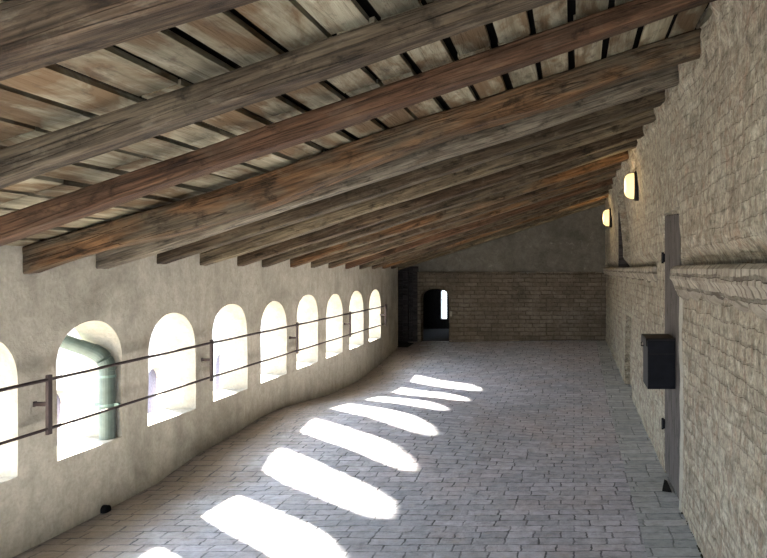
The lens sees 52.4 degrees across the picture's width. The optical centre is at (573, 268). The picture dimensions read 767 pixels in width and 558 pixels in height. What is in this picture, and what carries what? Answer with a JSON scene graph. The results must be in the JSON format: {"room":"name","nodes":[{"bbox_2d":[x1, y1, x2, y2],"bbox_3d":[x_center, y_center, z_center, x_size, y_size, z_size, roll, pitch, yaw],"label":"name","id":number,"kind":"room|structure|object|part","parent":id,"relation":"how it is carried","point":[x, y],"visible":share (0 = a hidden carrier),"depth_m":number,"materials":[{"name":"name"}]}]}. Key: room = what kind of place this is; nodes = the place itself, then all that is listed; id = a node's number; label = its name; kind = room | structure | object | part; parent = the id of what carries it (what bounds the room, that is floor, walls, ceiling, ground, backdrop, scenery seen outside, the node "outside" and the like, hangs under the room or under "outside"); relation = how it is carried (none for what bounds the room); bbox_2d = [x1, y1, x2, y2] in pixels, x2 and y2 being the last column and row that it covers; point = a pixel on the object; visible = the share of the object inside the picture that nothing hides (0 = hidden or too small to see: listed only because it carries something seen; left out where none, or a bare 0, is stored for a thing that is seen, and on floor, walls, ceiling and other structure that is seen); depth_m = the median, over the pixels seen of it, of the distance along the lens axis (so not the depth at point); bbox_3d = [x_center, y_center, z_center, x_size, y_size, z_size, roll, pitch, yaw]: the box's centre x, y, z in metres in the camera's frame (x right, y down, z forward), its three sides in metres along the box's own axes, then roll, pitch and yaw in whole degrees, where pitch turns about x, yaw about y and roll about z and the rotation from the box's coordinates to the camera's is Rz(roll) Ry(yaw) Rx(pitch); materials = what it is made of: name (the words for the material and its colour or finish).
{"room":"covered stone gallery","nodes":[
{"label":"covered stone gallery","id":0,"kind":"room"},
{"bbox_2d":[0,245,397,557],"bbox_3d":[-3.330,2.160,5.625,0.279,4.980,15.650,0,0,0],"label":"wall","id":1,"kind":"structure","parent":0,"point":[48,497],"depth_m":5.46,"materials":[{"name":"paint"}]},
{"bbox_2d":[0,342,17,482],"bbox_3d":[-3.332,0.769,3.913,0.276,0.853,0.690,0,0,0],"label":"window","id":2,"kind":"structure","parent":1,"relation":"in","point":[8,371],"depth_m":4.26,"materials":[{"name":"paint"}]},
{"bbox_2d":[55,320,121,460],"bbox_3d":[-3.333,0.766,4.910,0.275,0.844,0.660,0,0,0],"label":"window","id":3,"kind":"structure","parent":1,"relation":"in","point":[100,333],"depth_m":5.24,"materials":[{"name":"paint"}]},
{"bbox_2d":[60,334,119,439],"bbox_3d":[-3.495,0.756,5.103,0.645,0.864,0.109,0,0,-20],"label":"drainpipe","id":4,"kind":"object","parent":3,"relation":"on","point":[97,353],"visible":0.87,"depth_m":5.14,"materials":[{"name":"metal"}]},
{"bbox_2d":[0,304,385,444],"bbox_3d":[-3.287,0.765,5.075,0.366,0.832,14.350,0,0,0],"label":"railing","id":5,"kind":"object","parent":1,"relation":"in","point":[179,368],"depth_m":6.25,"materials":[{"name":"metal"}]},
{"bbox_3d":[-3.115,0.805,4.390,0.020,0.355,0.036,0,0,0],"label":"post","id":6,"kind":"part","parent":5,"relation":"part of","materials":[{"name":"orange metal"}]},
{"bbox_3d":[-3.155,0.788,5.075,0.100,0.410,14.350,0,0,0],"label":"railing","id":7,"kind":"part","parent":5,"relation":"part of","materials":[{"name":"metal"}]},
{"bbox_3d":[-3.115,0.785,6.360,0.020,0.356,0.036,0,0,0],"label":"post","id":8,"kind":"part","parent":5,"relation":"part of","materials":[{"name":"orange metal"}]},
{"bbox_3d":[-3.115,0.776,8.330,0.020,0.356,0.036,0,0,0],"label":"post","id":9,"kind":"part","parent":5,"relation":"part of","materials":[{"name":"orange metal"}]},
{"bbox_3d":[-3.115,0.768,10.300,0.020,0.355,0.036,0,0,0],"label":"post","id":10,"kind":"part","parent":5,"relation":"part of","materials":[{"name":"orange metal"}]},
{"bbox_2d":[213,304,247,400],"bbox_3d":[-3.333,0.751,6.904,0.274,0.846,0.690,0,0,0],"label":"window","id":11,"kind":"structure","parent":1,"relation":"in","point":[232,320],"depth_m":7.25,"materials":[{"name":"paint"}]},
{"bbox_2d":[261,301,286,382],"bbox_3d":[-3.333,0.754,7.901,0.274,0.826,0.690,0,0,0],"label":"window","id":12,"kind":"structure","parent":1,"relation":"in","point":[274,342],"depth_m":8.25,"materials":[{"name":"paint"}]},
{"bbox_2d":[297,295,317,368],"bbox_3d":[-3.332,0.735,8.898,0.275,0.851,0.690,0,0,0],"label":"window","id":13,"kind":"structure","parent":1,"relation":"in","point":[307,310],"depth_m":9.24,"materials":[{"name":"paint"}]},
{"bbox_2d":[326,294,342,357],"bbox_3d":[-3.333,0.742,9.895,0.274,0.822,0.690,0,0,0],"label":"window","id":14,"kind":"structure","parent":1,"relation":"in","point":[334,326],"depth_m":10.24,"materials":[{"name":"paint"}]},
{"bbox_2d":[349,291,363,348],"bbox_3d":[-3.332,0.734,10.892,0.276,0.824,0.690,0,0,0],"label":"window","id":15,"kind":"structure","parent":1,"relation":"in","point":[356,302],"depth_m":11.24,"materials":[{"name":"paint"}]},
{"bbox_2d":[369,289,380,341],"bbox_3d":[-3.331,0.734,11.889,0.277,0.810,0.690,0,0,0],"label":"window","id":16,"kind":"structure","parent":1,"relation":"in","point":[374,314],"depth_m":12.23,"materials":[{"name":"paint"}]},
{"bbox_2d":[0,0,711,252],"bbox_3d":[-1.250,-0.864,5.950,5.140,1.745,16.900,0,0,0],"label":"ceiling","id":17,"kind":"structure","parent":0,"point":[35,103],"depth_m":3.26,"materials":[{"name":"brown wood"}]},
{"bbox_2d":[0,0,258,80],"bbox_3d":[-1.236,-0.696,1.977,4.069,1.424,0.164,0,0,0],"label":"rafter","id":18,"kind":"object","parent":17,"relation":"attached to","point":[34,34],"visible":1,"depth_m":1.92,"materials":[{"name":"brown wood"}]},
{"bbox_2d":[0,0,557,188],"bbox_3d":[-1.232,-0.669,2.741,4.063,1.477,0.130,0,0,0],"label":"rafter","id":19,"kind":"object","parent":17,"relation":"attached to","point":[366,45],"visible":1,"depth_m":2.68,"materials":[{"name":"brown wood"}]},
{"bbox_2d":[0,0,715,245],"bbox_3d":[-1.231,-0.664,3.438,4.062,1.471,0.134,0,0,0],"label":"rafter","id":20,"kind":"object","parent":17,"relation":"attached to","point":[49,214],"visible":1,"depth_m":3.38,"materials":[{"name":"red wood"}]},
{"bbox_2d":[22,28,701,273],"bbox_3d":[-1.231,-0.686,4.359,4.089,1.450,0.179,0,0,0],"label":"rafter","id":21,"kind":"object","parent":17,"relation":"attached to","point":[286,184],"visible":0.99,"depth_m":4.28,"materials":[{"name":"orange wood"}]},
{"bbox_2d":[96,65,678,268],"bbox_3d":[-1.249,-0.695,5.033,4.039,1.408,0.166,0,0,0],"label":"rafter","id":22,"kind":"object","parent":17,"relation":"attached to","point":[666,78],"visible":0.62,"depth_m":4.96,"materials":[{"name":"brown wood"}]},
{"bbox_2d":[157,90,664,263],"bbox_3d":[-1.246,-0.713,5.754,4.028,1.375,0.156,0,0,0],"label":"rafter","id":23,"kind":"object","parent":17,"relation":"attached to","point":[623,110],"visible":0.84,"depth_m":5.68,"materials":[{"name":"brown wood"}]},
{"bbox_2d":[200,108,655,265],"bbox_3d":[-1.247,-0.709,6.404,4.027,1.382,0.154,0,0,0],"label":"rafter","id":24,"kind":"object","parent":17,"relation":"attached to","point":[257,242],"visible":0.87,"depth_m":6.33,"materials":[{"name":"brown wood"}]},
{"bbox_2d":[237,126,643,265],"bbox_3d":[-1.262,-0.703,7.101,3.999,1.376,0.157,0,0,0],"label":"rafter","id":25,"kind":"object","parent":17,"relation":"attached to","point":[390,212],"visible":0.84,"depth_m":7.03,"materials":[{"name":"brown wood"}]},
{"bbox_2d":[262,140,637,266],"bbox_3d":[-1.279,-0.694,7.662,3.969,1.373,0.162,0,0,0],"label":"rafter","id":26,"kind":"object","parent":17,"relation":"attached to","point":[523,180],"visible":0.6,"depth_m":7.59,"materials":[{"name":"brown wood"}]},
{"bbox_2d":[290,151,628,267],"bbox_3d":[-1.294,-0.688,8.411,3.941,1.365,0.154,0,0,0],"label":"rafter","id":27,"kind":"object","parent":17,"relation":"attached to","point":[623,156],"visible":0.66,"depth_m":8.34,"materials":[{"name":"orange wood"}]},
{"bbox_2d":[311,162,621,267],"bbox_3d":[-1.307,-0.682,9.068,3.914,1.359,0.156,0,0,0],"label":"rafter","id":28,"kind":"object","parent":17,"relation":"attached to","point":[600,172],"visible":0.55,"depth_m":9.00,"materials":[{"name":"brown wood"}]},
{"bbox_2d":[328,171,615,267],"bbox_3d":[-1.309,-0.680,9.729,3.911,1.361,0.151,0,0,0],"label":"rafter","id":29,"kind":"object","parent":17,"relation":"attached to","point":[585,183],"visible":0.52,"depth_m":9.66,"materials":[{"name":"orange wood"}]},
{"bbox_2d":[345,178,612,268],"bbox_3d":[-1.313,-0.673,10.408,3.915,1.368,0.157,0,0,0],"label":"rafter","id":30,"kind":"object","parent":17,"relation":"attached to","point":[474,225],"visible":0.49,"depth_m":10.34,"materials":[{"name":"red wood"}]},
{"bbox_2d":[359,185,611,268],"bbox_3d":[-1.315,-0.670,11.098,3.911,1.373,0.152,0,0,0],"label":"rafter","id":31,"kind":"object","parent":17,"relation":"attached to","point":[596,191],"visible":0.49,"depth_m":11.03,"materials":[{"name":"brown wood"}]},
{"bbox_2d":[372,190,609,268],"bbox_3d":[-1.313,-0.672,11.791,3.916,1.371,0.154,0,0,0],"label":"rafter","id":32,"kind":"object","parent":17,"relation":"attached to","point":[419,252],"visible":0.48,"depth_m":11.72,"materials":[{"name":"brown wood"}]},
{"bbox_2d":[382,195,607,268],"bbox_3d":[-1.311,-0.676,12.410,3.919,1.367,0.159,0,0,0],"label":"rafter","id":33,"kind":"object","parent":17,"relation":"attached to","point":[605,196],"visible":0.41,"depth_m":12.34,"materials":[{"name":"orange wood"}]},
{"bbox_2d":[391,198,605,268],"bbox_3d":[-1.310,-0.676,12.999,3.922,1.369,0.151,0,0,0],"label":"rafter","id":34,"kind":"object","parent":17,"relation":"attached to","point":[602,200],"visible":0.41,"depth_m":12.93,"materials":[{"name":"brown wood"}]},
{"bbox_2d":[398,201,604,269],"bbox_3d":[-1.308,-0.667,13.565,3.930,1.387,0.173,0,0,0],"label":"rafter","id":35,"kind":"object","parent":17,"relation":"attached to","point":[603,202],"visible":0.46,"depth_m":13.49,"materials":[{"name":"brown wood"}]},
{"bbox_2d":[13,340,700,557],"bbox_3d":[-1.325,1.501,6.050,4.350,0.308,16.500,0,0,0],"label":"floor","id":36,"kind":"structure","parent":0,"point":[442,449],"depth_m":5.84,"materials":[{"name":"stone"}]},
{"bbox_2d":[100,505,110,513],"bbox_3d":[-3.189,1.635,5.020,0.064,0.070,0.068,0,0,0],"label":"floor drain","id":37,"kind":"object","parent":36,"relation":"on","point":[104,509],"visible":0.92,"depth_m":5.00,"materials":[{"name":"black metal"}]},
{"bbox_2d":[398,266,417,341],"bbox_3d":[-3.205,0.665,14.075,0.510,1.430,0.110,0,0,0],"label":"pillar","id":38,"kind":"structure","parent":36,"relation":"on","point":[407,277],"depth_m":14.03,"materials":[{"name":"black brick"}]},
{"bbox_3d":[-3.300,0.700,14.115,0.116,1.300,0.030,0,0,0],"label":"plank panel","id":39,"kind":"part","parent":38,"relation":"part of","materials":[{"name":"brown wood"}]},
{"bbox_3d":[-3.350,1.315,14.075,0.220,0.130,0.090,0,0,0],"label":"foot rail","id":40,"kind":"part","parent":38,"relation":"part of","materials":[{"name":"brown wood"}]},
{"bbox_3d":[-3.205,0.000,14.080,0.510,0.100,0.100,0,0,0],"label":"head rail","id":41,"kind":"part","parent":38,"relation":"part of","materials":[{"name":"brown wood"}]},
{"bbox_3d":[-3.100,0.700,14.115,0.096,1.300,0.030,0,0,0],"label":"plank panel","id":42,"kind":"part","parent":38,"relation":"part of","materials":[{"name":"brown wood"}]},
{"bbox_2d":[662,479,671,492],"bbox_3d":[0.689,1.647,5.620,0.067,0.010,0.320,0,0,0],"label":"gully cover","id":43,"kind":"object","parent":36,"relation":"on","point":[666,488],"visible":1,"depth_m":5.56,"materials":[{"name":"black metal"}]},
{"bbox_2d":[398,341,413,346],"bbox_3d":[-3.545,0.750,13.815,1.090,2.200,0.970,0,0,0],"label":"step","id":44,"kind":"structure","parent":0,"point":[400,344],"depth_m":13.70,"materials":[{"name":"paint"}]},
{"bbox_2d":[409,289,448,340],"bbox_3d":[-2.775,0.800,15.615,2.350,2.300,3.170,0,0,0],"label":"wall","id":45,"kind":"structure","parent":0,"point":[435,327],"depth_m":17.00,"materials":[{"name":"paint"}]},
{"bbox_2d":[413,204,605,341],"bbox_3d":[-1.660,-0.100,14.110,4.820,3.100,0.280,0,0,0],"label":"wall","id":46,"kind":"structure","parent":0,"point":[484,308],"depth_m":14.00,"materials":[{"name":"brick"}]},
{"bbox_2d":[420,273,605,276],"bbox_3d":[-1.138,0.114,13.987,3.524,0.072,0.067,0,0,0],"label":"trim","id":47,"kind":"structure","parent":46,"relation":"attached to","point":[421,274],"depth_m":13.96,"materials":[{"name":"brick"}]},
{"bbox_2d":[605,0,766,557],"bbox_3d":[0.917,0.000,5.910,0.767,3.400,16.220,0,0,0],"label":"wall","id":48,"kind":"structure","parent":0,"point":[702,160],"depth_m":4.00,"materials":[{"name":"brick"}]},
{"bbox_2d":[603,208,611,226],"bbox_3d":[0.546,-0.830,12.000,0.145,0.312,0.198,0,0,0],"label":"wall lamp","id":49,"kind":"object","parent":48,"relation":"attached to","point":[607,216],"visible":0.95,"depth_m":11.93,"materials":[{"name":"beige glass"}]},
{"bbox_3d":[0.522,-0.830,12.000,0.097,0.270,0.162,0,0,0],"label":"lamp glass","id":50,"kind":"part","parent":49,"relation":"part of","materials":[{"name":"beige glass"}]},
{"bbox_2d":[618,212,629,266],"bbox_3d":[0.699,-0.510,10.328,0.155,0.960,0.145,0,0,0],"label":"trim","id":51,"kind":"structure","parent":48,"relation":"attached to","point":[621,262],"depth_m":10.26,"materials":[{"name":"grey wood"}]},
{"bbox_2d":[603,266,656,283],"bbox_3d":[0.677,0.066,10.275,0.134,0.188,7.452,0,0,-1],"label":"ledge","id":52,"kind":"object","parent":48,"relation":"attached to","point":[649,273],"visible":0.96,"depth_m":8.29,"materials":[{"name":"stone"}]},
{"bbox_2d":[624,171,638,200],"bbox_3d":[0.611,-0.880,7.850,0.146,0.315,0.200,0,0,0],"label":"wall lamp","id":53,"kind":"object","parent":48,"relation":"attached to","point":[631,188],"visible":0.96,"depth_m":7.78,"materials":[{"name":"beige glass"}]},
{"bbox_3d":[0.587,-0.880,7.850,0.098,0.273,0.164,0,0,0],"label":"lamp glass","id":54,"kind":"part","parent":53,"relation":"part of","materials":[{"name":"beige glass"}]},
{"bbox_2d":[661,214,680,498],"bbox_3d":[0.734,0.595,5.559,0.056,2.040,0.883,0,0,0],"label":"door","id":55,"kind":"structure","parent":48,"relation":"in","point":[671,257],"depth_m":5.50,"materials":[{"name":"grey wood"}]},
{"bbox_2d":[641,334,674,388],"bbox_3d":[0.617,0.681,5.503,0.223,0.367,0.383,0,0,0],"label":"metal box","id":56,"kind":"object","parent":55,"relation":"attached to","point":[658,349],"visible":1,"depth_m":5.32,"materials":[{"name":"black metal"}]},
{"bbox_3d":[0.622,0.526,5.503,0.212,0.057,0.383,0,0,0],"label":"box lid","id":57,"kind":"part","parent":56,"relation":"part of","materials":[{"name":"black metal"}]},
{"bbox_2d":[679,297,683,511],"bbox_3d":[0.755,0.905,5.043,0.073,1.490,0.110,0,0,0],"label":"trim","id":58,"kind":"structure","parent":48,"relation":"attached to","point":[680,298],"depth_m":5.02,"materials":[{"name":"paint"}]},
{"bbox_2d":[670,263,766,319],"bbox_3d":[0.703,0.098,1.435,0.134,0.251,7.270,0,0,0],"label":"ledge","id":59,"kind":"object","parent":48,"relation":"attached to","point":[743,285],"visible":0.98,"depth_m":3.18,"materials":[{"name":"stone"}]},
{"label":"outside","id":60,"kind":"structure","parent":0,"visible":0},
{"bbox_2d":[61,379,162,443],"bbox_3d":[-21.735,4.650,5.000,36.530,0.001,70.000,0,0,0],"label":"ground","id":61,"kind":"structure","parent":60,"point":[66,409],"depth_m":23.81,"materials":[{"name":"white"}]},
{"bbox_2d":[56,316,262,445],"bbox_3d":[-15.500,2.700,19.000,5.000,3.900,34.000,0,0,0],"label":"building","id":62,"kind":"structure","parent":61,"relation":"on","point":[70,390],"depth_m":19.50,"materials":[{"name":"white"}]}
]}

